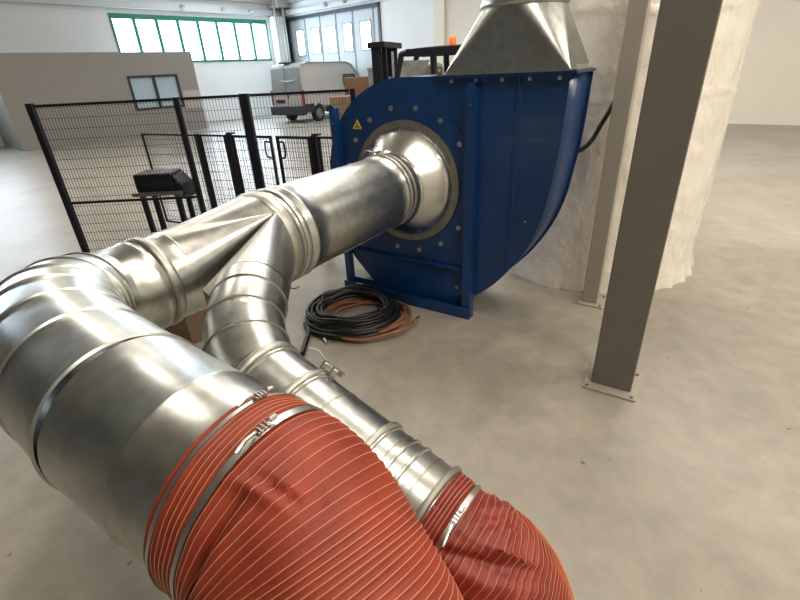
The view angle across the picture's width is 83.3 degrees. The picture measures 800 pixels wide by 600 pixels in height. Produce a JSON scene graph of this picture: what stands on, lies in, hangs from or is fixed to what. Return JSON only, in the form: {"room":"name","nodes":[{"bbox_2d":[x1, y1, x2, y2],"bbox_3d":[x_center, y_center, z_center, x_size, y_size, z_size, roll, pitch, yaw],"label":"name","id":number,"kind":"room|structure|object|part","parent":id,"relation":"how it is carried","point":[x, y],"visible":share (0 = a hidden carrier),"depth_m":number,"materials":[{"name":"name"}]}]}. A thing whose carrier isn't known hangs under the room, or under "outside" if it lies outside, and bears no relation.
{"room":"factory hall","nodes":[
{"label":"factory hall","id":0,"kind":"room"},
{"bbox_2d":[0,0,280,146],"bbox_3d":[-18.403,-8.280,14.075,0.300,7.600,36.600,19,34,37],"label":"wall","id":1,"kind":"structure","parent":0,"point":[24,27],"depth_m":19.63,"materials":[{"name":"white paint"}]},
{"bbox_2d":[0,0,281,16],"bbox_3d":[-18.263,-9.327,13.350,0.220,0.210,36.000,19,34,37],"label":"trim","id":2,"kind":"structure","parent":1,"relation":"attached to","point":[88,3],"depth_m":20.09,"materials":[{"name":"grey metal"}]},
{"bbox_2d":[107,13,271,61],"bbox_3d":[-9.965,-12.996,22.497,0.260,1.960,8.040,19,34,37],"label":"window","id":3,"kind":"structure","parent":1,"relation":"in","point":[132,17],"depth_m":22.38,"materials":[{"name":"teal paint"}]},
{"bbox_2d":[268,16,287,64],"bbox_3d":[-6.682,-13.416,25.915,0.620,4.900,0.750,19,34,37],"label":"trim","id":4,"kind":"structure","parent":1,"relation":"attached to","point":[271,20],"depth_m":25.10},
{"bbox_2d":[284,0,433,59],"bbox_3d":[-2.477,-13.584,22.855,11.150,7.600,0.300,19,34,37],"label":"wall","id":5,"kind":"structure","parent":0,"point":[410,23],"depth_m":20.57,"materials":[{"name":"white paint"}]},
{"bbox_2d":[285,2,381,111],"bbox_3d":[-3.641,-12.730,24.314,7.500,4.860,0.200,19,34,37],"label":"door","id":6,"kind":"structure","parent":5,"relation":"in","point":[360,58],"depth_m":23.37,"materials":[{"name":"white metal"}]},
{"bbox_3d":[-3.680,-12.708,24.274,7.500,4.860,0.080,19,34,37],"label":"frame","id":7,"kind":"part","parent":6,"relation":"part of","materials":[{"name":"grey metal"}]},
{"bbox_2d":[0,112,799,599],"bbox_3d":[-5.231,-0.250,5.629,34.800,0.200,36.800,19,34,37],"label":"floor","id":8,"kind":"structure","parent":0,"point":[689,489],"depth_m":3.02,"materials":[{"name":"concrete"}]},
{"bbox_2d":[24,103,90,252],"bbox_3d":[-3.663,-1.131,4.920,0.120,1.870,0.120,-3,27,0],"label":"fence post","id":9,"kind":"object","parent":8,"relation":"on","point":[32,112],"visible":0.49,"depth_m":4.80,"materials":[{"name":"black metal"}]},
{"bbox_2d":[33,98,200,251],"bbox_3d":[-2.936,-1.215,4.896,1.380,1.735,0.024,-3,27,0],"label":"fence panel","id":10,"kind":"object","parent":9,"relation":"attached to","point":[57,106],"visible":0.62,"depth_m":4.79,"materials":[{"name":"black paint"}]},
{"bbox_3d":[-2.975,-1.975,4.507,1.380,0.026,0.024,-3,27,0],"label":"rail","id":11,"kind":"part","parent":10,"relation":"part of","materials":[{"name":"black metal"}]},
{"bbox_3d":[-2.930,-1.101,4.954,1.380,0.026,0.024,-3,27,0],"label":"rail","id":12,"kind":"part","parent":10,"relation":"part of","materials":[{"name":"black metal"}]},
{"bbox_2d":[0,52,207,150],"bbox_3d":[-12.427,-8.458,18.750,2.990,3.120,7.100,19,34,37],"label":"partition wall","id":13,"kind":"structure","parent":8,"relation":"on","point":[52,77],"depth_m":17.35,"materials":[{"name":"grey paint"}]},
{"bbox_3d":[-10.277,-8.779,18.986,0.015,1.200,1.950,19,34,37],"label":"glass pane","id":14,"kind":"part","parent":13,"relation":"part of","materials":[{"name":"blue"}]},
{"bbox_3d":[-9.260,-8.975,20.104,0.040,0.720,0.800,19,34,37],"label":"pale panel","id":15,"kind":"part","parent":13,"relation":"part of","materials":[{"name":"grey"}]},
{"bbox_2d":[132,168,195,232],"bbox_3d":[-2.765,-1.016,5.473,0.580,1.080,0.400,-3,27,0],"label":"motor","id":16,"kind":"object","parent":8,"relation":"on","point":[192,188],"visible":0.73,"depth_m":5.18,"materials":[{"name":"black paint"}]},
{"bbox_3d":[-2.790,-1.300,5.328,0.560,0.040,0.400,-3,27,0],"label":"mount plate","id":17,"kind":"part","parent":16,"relation":"part of","materials":[{"name":"metal"}]},
{"bbox_2d":[164,309,205,343],"bbox_3d":[-1.902,0.035,4.022,0.872,0.453,0.468,11,30,25],"label":"cardboard box","id":18,"kind":"object","parent":8,"relation":"on","point":[189,328],"visible":0.03,"depth_m":3.81,"materials":[{"name":"brown cardboard"}]},
{"bbox_2d":[172,97,206,213],"bbox_3d":[-2.204,-1.201,4.922,0.100,1.860,0.100,-3,27,0],"label":"fence post","id":19,"kind":"object","parent":8,"relation":"on","point":[176,101],"visible":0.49,"depth_m":4.73,"materials":[{"name":"black metal"}]},
{"bbox_2d":[179,94,254,208],"bbox_3d":[-1.877,-1.269,4.896,0.580,1.735,0.024,-3,27,0],"label":"fence panel","id":20,"kind":"object","parent":19,"relation":"attached to","point":[193,99],"visible":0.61,"depth_m":4.69,"materials":[{"name":"black paint"}]},
{"bbox_3d":[-1.916,-2.029,4.507,0.580,0.026,0.024,-3,27,0],"label":"rail","id":21,"kind":"part","parent":20,"relation":"part of","materials":[{"name":"black metal"}]},
{"bbox_2d":[195,133,215,207],"bbox_3d":[-2.602,-1.545,6.157,0.070,1.385,0.070,10,30,24],"label":"fence post","id":22,"kind":"object","parent":8,"relation":"on","point":[196,134],"visible":0.36,"depth_m":6.04,"materials":[{"name":"black metal"}]},
{"bbox_2d":[140,133,212,223],"bbox_3d":[-3.115,-1.679,6.372,1.072,1.275,0.025,10,30,24],"label":"fence panel","id":23,"kind":"object","parent":22,"relation":"attached to","point":[146,134],"visible":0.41,"depth_m":6.24,"materials":[{"name":"black paint"}]},
{"bbox_2d":[198,134,236,206],"bbox_3d":[-2.372,-1.542,6.029,0.451,1.275,0.025,10,30,24],"label":"fence panel","id":24,"kind":"object","parent":22,"relation":"attached to","point":[200,135],"visible":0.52,"depth_m":5.93,"materials":[{"name":"black paint"}]},
{"bbox_2d":[224,132,242,195],"bbox_3d":[-2.114,-1.464,5.927,0.135,1.405,0.128,10,30,24],"label":"fence post","id":25,"kind":"object","parent":8,"relation":"on","point":[227,134],"visible":0.53,"depth_m":5.75,"materials":[{"name":"black metal"}]},
{"bbox_2d":[231,135,279,192],"bbox_3d":[-1.790,-1.429,5.748,0.636,1.275,0.050,10,30,24],"label":"fence panel","id":26,"kind":"object","parent":25,"relation":"attached to","point":[237,136],"depth_m":5.58,"materials":[{"name":"black paint"}]},
{"bbox_3d":[-1.583,-1.808,5.410,0.111,0.207,0.022,10,30,24],"label":"gate handle","id":27,"kind":"part","parent":26,"relation":"part of","materials":[{"name":"black metal"}]},
{"bbox_2d":[238,93,265,189],"bbox_3d":[-1.525,-1.236,4.922,0.176,1.860,0.176,-3,27,0],"label":"fence post","id":28,"kind":"object","parent":8,"relation":"on","point":[244,100],"visible":0.49,"depth_m":4.67,"materials":[{"name":"black metal"}]},
{"bbox_2d":[272,0,290,61],"bbox_3d":[-6.510,-14.479,25.009,0.588,7.600,0.140,-20,32,-30],"label":"drain pipe","id":29,"kind":"object","parent":8,"relation":"on","point":[282,8],"visible":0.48,"depth_m":24.83,"materials":[{"name":"metal"}]},
{"bbox_2d":[270,61,359,120],"bbox_3d":[-3.700,-10.607,22.707,2.246,2.550,5.727,15,32,31],"label":"cargo van","id":30,"kind":"object","parent":8,"relation":"on","point":[285,76],"visible":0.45,"depth_m":20.94,"materials":[{"name":"silver metal"}]},
{"bbox_3d":[-5.623,-9.806,21.003,0.920,1.750,0.095,15,32,31],"label":"door","id":31,"kind":"part","parent":30,"relation":"part of","materials":[{"name":"grey metal"}]},
{"bbox_3d":[-4.807,-9.593,20.505,0.920,1.750,0.095,15,32,31],"label":"door","id":32,"kind":"part","parent":30,"relation":"part of","materials":[{"name":"grey metal"}]},
{"bbox_2d":[301,90,305,105],"bbox_3d":[-4.387,-9.172,20.410,0.120,0.650,0.110,15,32,31],"label":"tail light","id":33,"kind":"object","parent":30,"relation":"attached to","point":[302,96],"depth_m":20.42,"materials":[{"name":"red plastic"}]},
{"bbox_2d":[310,133,320,173],"bbox_3d":[-0.942,-1.248,5.386,0.135,1.405,0.128,10,30,24],"label":"fence post","id":34,"kind":"object","parent":8,"relation":"on","point":[314,142],"visible":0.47,"depth_m":5.14,"materials":[{"name":"black metal"}]},
{"bbox_2d":[276,136,314,183],"bbox_3d":[-1.220,-1.323,5.486,0.485,1.275,0.050,10,30,24],"label":"fence panel","id":35,"kind":"object","parent":34,"relation":"attached to","point":[288,137],"depth_m":5.30,"materials":[{"name":"black paint"}]},
{"bbox_3d":[-1.394,-1.773,5.323,0.111,0.207,0.022,10,30,24],"label":"gate handle","id":36,"kind":"part","parent":35,"relation":"part of","materials":[{"name":"metal"}]},
{"bbox_2d":[317,136,331,171],"bbox_3d":[-0.628,-1.220,5.225,0.598,1.275,0.025,10,30,24],"label":"fence panel","id":37,"kind":"object","parent":34,"relation":"attached to","point":[319,140],"visible":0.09,"depth_m":5.11,"materials":[{"name":"black paint"}]},
{"bbox_2d":[300,287,404,355],"bbox_3d":[-0.413,0.128,4.003,0.911,0.170,0.992,-3,27,0],"label":"coiled hose","id":38,"kind":"object","parent":8,"relation":"on","point":[351,331],"visible":0.78,"depth_m":3.85,"materials":[{"name":"black rubber"}]},
{"bbox_2d":[306,284,394,342],"bbox_3d":[-0.446,0.075,4.086,0.822,0.180,0.888,-3,27,0],"label":"coiled hose","id":39,"kind":"object","parent":38,"relation":"on","point":[333,322],"visible":0.86,"depth_m":3.92,"materials":[{"name":"black rubber"}]},
{"bbox_2d":[350,88,355,101],"bbox_3d":[-0.430,-1.269,4.877,0.100,1.860,0.100,-3,27,0],"label":"fence post","id":40,"kind":"object","parent":8,"relation":"on","point":[352,90],"visible":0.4,"depth_m":4.46,"materials":[{"name":"black metal"}]},
{"bbox_2d":[249,89,348,185],"bbox_3d":[-0.968,-1.305,4.876,1.001,1.735,0.024,-2,27,2],"label":"fence panel","id":41,"kind":"object","parent":40,"relation":"attached to","point":[253,96],"visible":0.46,"depth_m":4.60,"materials":[{"name":"black paint"}]},
{"bbox_3d":[-1.007,-2.065,4.487,1.001,0.026,0.024,-2,27,2],"label":"rail","id":42,"kind":"part","parent":41,"relation":"part of","materials":[{"name":"black metal"}]},
{"bbox_2d":[324,298,419,341],"bbox_3d":[-0.276,0.146,4.048,0.907,0.080,0.817,-3,27,0],"label":"coiled hose","id":43,"kind":"object","parent":8,"relation":"on","point":[372,301],"visible":0.56,"depth_m":4.05,"materials":[{"name":"brown rubber"}]},
{"bbox_2d":[367,36,461,84],"bbox_3d":[0.211,-3.430,8.351,2.698,2.485,1.180,7,29,19],"label":"forklift","id":44,"kind":"object","parent":8,"relation":"on","point":[386,64],"visible":0.25,"depth_m":7.77,"materials":[{"name":"grey metal"}]},
{"bbox_3d":[0.515,-3.688,8.090,0.535,1.043,0.520,7,29,19],"label":"seat","id":45,"kind":"part","parent":44,"relation":"part of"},
{"bbox_2d":[328,68,595,319],"bbox_3d":[0.404,-0.940,4.051,2.180,1.950,0.780,14,31,29],"label":"fan","id":46,"kind":"object","parent":8,"relation":"on","point":[513,140],"visible":0.84,"depth_m":3.51,"materials":[{"name":"blue metal"}]},
{"bbox_3d":[-0.539,-0.919,4.293,0.055,1.740,0.073,14,31,29],"label":"leg","id":47,"kind":"part","parent":46,"relation":"part of","materials":[{"name":"blue paint"}]},
{"bbox_3d":[0.047,-0.215,4.297,1.245,0.430,0.006,14,31,29],"label":"stand panel","id":48,"kind":"part","parent":46,"relation":"part of","materials":[{"name":"blue paint"}]},
{"bbox_3d":[0.225,-0.173,4.598,1.390,0.105,0.780,14,31,29],"label":"rail","id":49,"kind":"part","parent":46,"relation":"part of","materials":[{"name":"blue metal"}]},
{"bbox_2d":[358,120,459,239],"bbox_3d":[-0.035,-0.939,3.742,1.010,1.010,0.330,14,31,29],"label":"cone","id":50,"kind":"object","parent":46,"relation":"attached to","point":[430,161],"visible":0.72,"depth_m":3.59,"materials":[{"name":"metal"}]},
{"bbox_2d":[259,156,410,274],"bbox_3d":[-0.459,-0.613,3.147,0.577,0.574,1.256,14,31,29],"label":"duct pipe","id":51,"kind":"object","parent":50,"relation":"attached to","point":[343,208],"visible":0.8,"depth_m":2.92,"materials":[{"name":"silver metal"}]},
{"bbox_2d":[234,191,304,288],"bbox_3d":[-0.804,-0.338,2.667,0.582,0.604,0.085,14,31,29],"label":"clamp","id":52,"kind":"object","parent":51,"relation":"attached to","point":[276,205],"visible":0.42,"depth_m":2.49,"materials":[{"name":"silver metal"}]},
{"bbox_2d":[159,195,294,311],"bbox_3d":[-0.840,-0.181,2.339,0.896,0.570,0.642,14,31,29],"label":"duct wye","id":53,"kind":"object","parent":52,"relation":"attached to","point":[243,228],"visible":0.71,"depth_m":2.23,"materials":[{"name":"silver metal"}]},
{"bbox_2d":[97,232,202,328],"bbox_3d":[-1.220,-0.065,2.140,0.444,0.444,0.310,14,31,29],"label":"duct pipe","id":54,"kind":"object","parent":53,"relation":"attached to","point":[156,292],"visible":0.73,"depth_m":2.02,"materials":[{"name":"silver metal"}]},
{"bbox_2d":[0,252,196,490],"bbox_3d":[-1.126,0.149,1.597,0.558,0.518,1.284,-23,33,-33],"label":"duct elbow","id":55,"kind":"object","parent":54,"relation":"attached to","point":[58,314],"visible":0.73,"depth_m":1.24,"materials":[{"name":"silver metal"}]},
{"bbox_2d":[37,335,277,565],"bbox_3d":[-0.536,0.374,1.130,0.481,0.505,0.456,13,31,28],"label":"duct pipe","id":56,"kind":"object","parent":55,"relation":"attached to","point":[111,439],"visible":0.62,"depth_m":0.97,"materials":[{"name":"silver metal"}]},
{"bbox_2d":[143,393,463,599],"bbox_3d":[-0.101,0.774,0.960,0.502,0.999,0.869,-25,34,-36],"label":"hose","id":57,"kind":"object","parent":56,"relation":"attached to","point":[309,511],"visible":0.98,"depth_m":0.82,"materials":[{"name":"red fabric"}]},
{"bbox_2d":[145,386,303,592],"bbox_3d":[-0.361,0.430,1.042,0.091,0.496,0.475,13,31,28],"label":"clamp","id":58,"kind":"object","parent":57,"relation":"attached to","point":[258,396],"visible":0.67,"depth_m":0.87,"materials":[{"name":"silver metal"}]},
{"bbox_2d":[169,405,329,599],"bbox_3d":[-0.297,0.454,1.014,0.096,0.493,0.476,11,30,26],"label":"clamp","id":59,"kind":"object","parent":57,"relation":"attached to","point":[274,419],"visible":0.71,"depth_m":0.84,"materials":[{"name":"silver metal"}]},
{"bbox_2d":[124,237,186,325],"bbox_3d":[-1.196,-0.083,2.174,0.454,0.454,0.050,14,31,29],"label":"clamp","id":60,"kind":"object","parent":54,"relation":"attached to","point":[158,254],"visible":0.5,"depth_m":2.04,"materials":[{"name":"silver metal"}]},
{"bbox_3d":[-0.674,-0.153,2.269,0.319,0.418,0.617,-3,27,0],"label":"branch leg","id":61,"kind":"part","parent":53,"relation":"part of","materials":[{"name":"silver metal"}]},
{"bbox_2d":[255,188,312,279],"bbox_3d":[-0.757,-0.384,2.729,0.578,0.578,0.050,14,31,29],"label":"clamp","id":62,"kind":"object","parent":51,"relation":"attached to","point":[286,200],"visible":0.41,"depth_m":2.56,"materials":[{"name":"silver metal"}]},
{"bbox_2d":[363,150,414,227],"bbox_3d":[-0.143,-0.871,3.584,0.586,0.618,0.045,14,31,29],"label":"clamp","id":63,"kind":"object","parent":51,"relation":"attached to","point":[377,152],"visible":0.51,"depth_m":3.43,"materials":[{"name":"silver metal"}]},
{"bbox_2d":[375,153,416,222],"bbox_3d":[-0.116,-0.877,3.629,0.586,0.586,0.025,14,31,29],"label":"clamp","id":64,"kind":"object","parent":50,"relation":"attached to","point":[392,156],"visible":0.33,"depth_m":3.46,"materials":[{"name":"silver metal"}]},
{"bbox_3d":[0.560,-0.712,3.623,0.080,1.880,0.073,14,31,29],"label":"leg","id":65,"kind":"part","parent":46,"relation":"part of","materials":[{"name":"blue paint"}]},
{"bbox_3d":[0.551,-1.075,4.266,2.162,1.917,0.006,14,31,29],"label":"plate","id":66,"kind":"part","parent":46,"relation":"part of","materials":[{"name":"blue paint"}]},
{"bbox_2d":[436,2,597,75],"bbox_3d":[0.854,-1.851,3.231,1.001,0.415,0.670,14,31,29],"label":"transition piece","id":67,"kind":"object","parent":46,"relation":"on","point":[531,36],"visible":0.98,"depth_m":2.97,"materials":[{"name":"metal"}]},
{"bbox_2d":[480,0,570,10],"bbox_3d":[0.794,-3.365,2.445,0.604,3.000,0.604,-3,27,0],"label":"duct","id":68,"kind":"object","parent":67,"relation":"on","point":[485,4],"visible":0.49,"depth_m":2.93,"materials":[{"name":"silver metal"}]},
{"bbox_2d":[573,0,650,308],"bbox_3d":[1.682,-1.866,3.247,0.250,4.213,0.250,14,31,29],"label":"steel column","id":69,"kind":"structure","parent":8,"relation":"on","point":[637,14],"depth_m":3.52,"materials":[{"name":"grey metal"}]},
{"bbox_3d":[1.777,0.001,4.201,0.250,0.015,0.250,14,31,29],"label":"plate","id":70,"kind":"part","parent":69,"relation":"part of","materials":[{"name":"grey metal"}]},
{"bbox_2d":[507,0,760,293],"bbox_3d":[2.054,-2.099,4.448,2.175,3.500,2.158,-3,27,0],"label":"tank","id":71,"kind":"object","parent":8,"relation":"on","point":[559,260],"visible":0.29,"depth_m":3.84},
{"bbox_2d":[579,101,612,152],"bbox_3d":[1.549,-1.748,3.459,0.491,1.179,0.101,3,28,12],"label":"power cable","id":72,"kind":"object","parent":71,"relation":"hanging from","point":[608,112],"visible":0.38,"depth_m":3.63,"materials":[{"name":"black rubber"}]},
{"bbox_2d":[582,0,722,402],"bbox_3d":[1.382,-1.304,2.178,0.330,4.213,0.330,14,31,29],"label":"steel column","id":73,"kind":"structure","parent":8,"relation":"on","point":[685,30],"depth_m":2.43,"materials":[{"name":"grey metal"}]},
{"bbox_3d":[1.478,0.563,3.133,0.330,0.015,0.330,14,31,29],"label":"plate","id":74,"kind":"part","parent":73,"relation":"part of","materials":[{"name":"grey metal"}]},
{"bbox_3d":[-0.432,-3.170,10.266,0.330,0.340,0.415,-3,27,0],"label":"plastic crate","id":75,"kind":"object","parent":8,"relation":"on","visible":0},
{"bbox_3d":[-0.448,-3.477,10.109,0.330,0.340,0.415,-3,27,0],"label":"plastic crate","id":76,"kind":"object","parent":75,"relation":"on","visible":0},
{"bbox_3d":[-0.464,-3.784,9.952,0.330,0.340,0.415,-3,27,0],"label":"plastic crate","id":77,"kind":"object","parent":76,"relation":"on","visible":0},
{"bbox_3d":[-0.480,-4.090,9.795,0.330,0.340,0.415,-3,27,0],"label":"plastic crate","id":78,"kind":"object","parent":77,"relation":"on","visible":0},
{"bbox_3d":[-0.495,-4.397,9.638,0.330,0.340,0.415,-3,27,0],"label":"plastic crate","id":79,"kind":"object","parent":78,"relation":"on","visible":0},
{"bbox_2d":[367,68,372,85],"bbox_3d":[-0.511,-4.704,9.481,0.330,0.340,0.415,-3,27,0],"label":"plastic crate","id":80,"kind":"object","parent":79,"relation":"on","point":[370,72],"visible":0.4,"depth_m":9.30,"materials":[{"name":"grey plastic"}]},
{"bbox_2d":[368,71,372,85],"bbox_3d":[-0.511,-4.699,9.492,0.300,0.320,0.400,-3,27,0],"label":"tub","id":81,"kind":"object","parent":80,"relation":"in","point":[370,73],"depth_m":9.31,"materials":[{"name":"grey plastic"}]},
{"bbox_3d":[-1.031,-3.509,11.209,1.000,0.140,0.800,-3,27,0],"label":"wooden pallet","id":82,"kind":"object","parent":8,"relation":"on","visible":0},
{"bbox_3d":[-0.907,-3.843,11.042,0.582,0.590,0.700,-3,27,0],"label":"cardboard box","id":83,"kind":"object","parent":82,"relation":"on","visible":0},
{"bbox_3d":[-0.934,-4.368,10.773,0.582,0.589,0.700,-3,27,0],"label":"cardboard box","id":84,"kind":"object","parent":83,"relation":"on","visible":0},
{"bbox_2d":[344,76,369,96],"bbox_3d":[-0.961,-4.888,10.507,0.582,0.579,0.700,-3,27,0],"label":"cardboard box","id":85,"kind":"object","parent":84,"relation":"on","point":[360,84],"visible":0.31,"depth_m":10.13,"materials":[{"name":"brown cardboard"}]},
{"bbox_3d":[-1.121,-2.935,10.095,0.700,0.140,0.700,-3,27,0],"label":"wooden pallet","id":86,"kind":"object","parent":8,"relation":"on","visible":0},
{"bbox_3d":[-1.132,-3.338,9.890,0.522,0.760,0.600,-3,27,0],"label":"cardboard box","id":87,"kind":"object","parent":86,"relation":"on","visible":0},
{"bbox_2d":[330,95,350,118],"bbox_3d":[-1.204,-3.961,9.542,0.442,0.669,0.550,-3,27,0],"label":"cardboard box","id":88,"kind":"object","parent":87,"relation":"on","point":[347,102],"visible":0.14,"depth_m":9.20,"materials":[{"name":"brown cardboard"}]},
{"bbox_2d":[421,472,574,599],"bbox_3d":[0.284,0.870,1.344,0.474,0.771,0.445,16,32,32],"label":"hose","id":89,"kind":"object","parent":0,"point":[493,551],"visible":0.75,"depth_m":1.15,"materials":[{"name":"red fabric"}]},
{"bbox_2d":[240,347,458,522],"bbox_3d":[-0.203,0.476,1.462,0.836,0.518,0.338,17,33,33],"label":"duct pipe","id":90,"kind":"object","parent":89,"relation":"attached to","point":[416,469],"visible":0.38,"depth_m":1.38,"materials":[{"name":"silver metal"}]},
{"bbox_2d":[201,261,290,367],"bbox_3d":[-0.592,0.160,1.776,0.354,0.432,0.665,-10,28,-13],"label":"duct elbow","id":91,"kind":"object","parent":90,"relation":"attached to","point":[246,311],"visible":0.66,"depth_m":1.70,"materials":[{"name":"silver metal"}]},
{"bbox_2d":[235,341,297,371],"bbox_3d":[-0.493,0.304,1.613,0.125,0.341,0.349,20,35,37],"label":"clamp","id":92,"kind":"object","parent":90,"relation":"attached to","point":[254,356],"visible":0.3,"depth_m":1.50,"materials":[{"name":"silver metal"}]},
{"bbox_2d":[283,347,344,392],"bbox_3d":[-0.357,0.386,1.548,0.344,0.340,0.164,-24,34,-35],"label":"clamp","id":93,"kind":"object","parent":90,"relation":"attached to","point":[325,363],"visible":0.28,"depth_m":1.51,"materials":[{"name":"silver metal"}]},
{"bbox_3d":[-0.285,0.192,1.586,0.089,0.035,0.018,18,34,35],"label":"lever","id":94,"kind":"part","parent":93,"relation":"part of","materials":[{"name":"silver metal"}]},
{"bbox_2d":[365,421,402,446],"bbox_3d":[-0.102,0.535,1.410,0.116,0.340,0.349,20,35,37],"label":"clamp","id":95,"kind":"object","parent":90,"relation":"attached to","point":[376,435],"visible":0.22,"depth_m":1.33,"materials":[{"name":"silver metal"}]},
{"bbox_2d":[416,466,461,521],"bbox_3d":[0.077,0.641,1.316,0.113,0.343,0.353,20,35,37],"label":"clamp","id":96,"kind":"object","parent":90,"relation":"attached to","point":[424,507],"visible":0.3,"depth_m":1.20,"materials":[{"name":"metal"}]},
{"bbox_2d":[435,484,480,552],"bbox_3d":[0.140,0.669,1.279,0.108,0.344,0.339,16,33,32],"label":"clamp","id":97,"kind":"object","parent":89,"relation":"attached to","point":[441,542],"visible":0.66,"depth_m":1.15,"materials":[{"name":"silver metal"}]},
{"bbox_2d":[434,0,799,125],"bbox_3d":[10.536,-8.980,12.550,23.600,7.600,0.420,19,34,37],"label":"wall","id":98,"kind":"structure","parent":0,"point":[768,93],"depth_m":13.39,"materials":[{"name":"white paint"}]},
{"bbox_2d":[214,0,304,3],"bbox_3d":[-5.793,-11.240,12.556,49.356,2.100,26.753,-3,27,0],"label":"trim","id":99,"kind":"structure","parent":98,"relation":"attached to","point":[241,1],"depth_m":23.78,"materials":[{"name":"metal"}]},
{"bbox_2d":[267,0,290,9],"bbox_3d":[2.219,-10.499,10.526,34.000,2.300,12.200,19,34,37],"label":"trim","id":100,"kind":"structure","parent":98,"relation":"attached to","point":[278,4],"depth_m":24.32,"materials":[{"name":"concrete"}]},
{"bbox_2d":[281,0,373,16],"bbox_3d":[6.265,-11.456,15.059,33.780,0.210,0.220,19,34,37],"label":"trim","id":101,"kind":"structure","parent":98,"relation":"attached to","point":[348,2],"depth_m":23.00,"materials":[{"name":"grey metal"}]}
]}

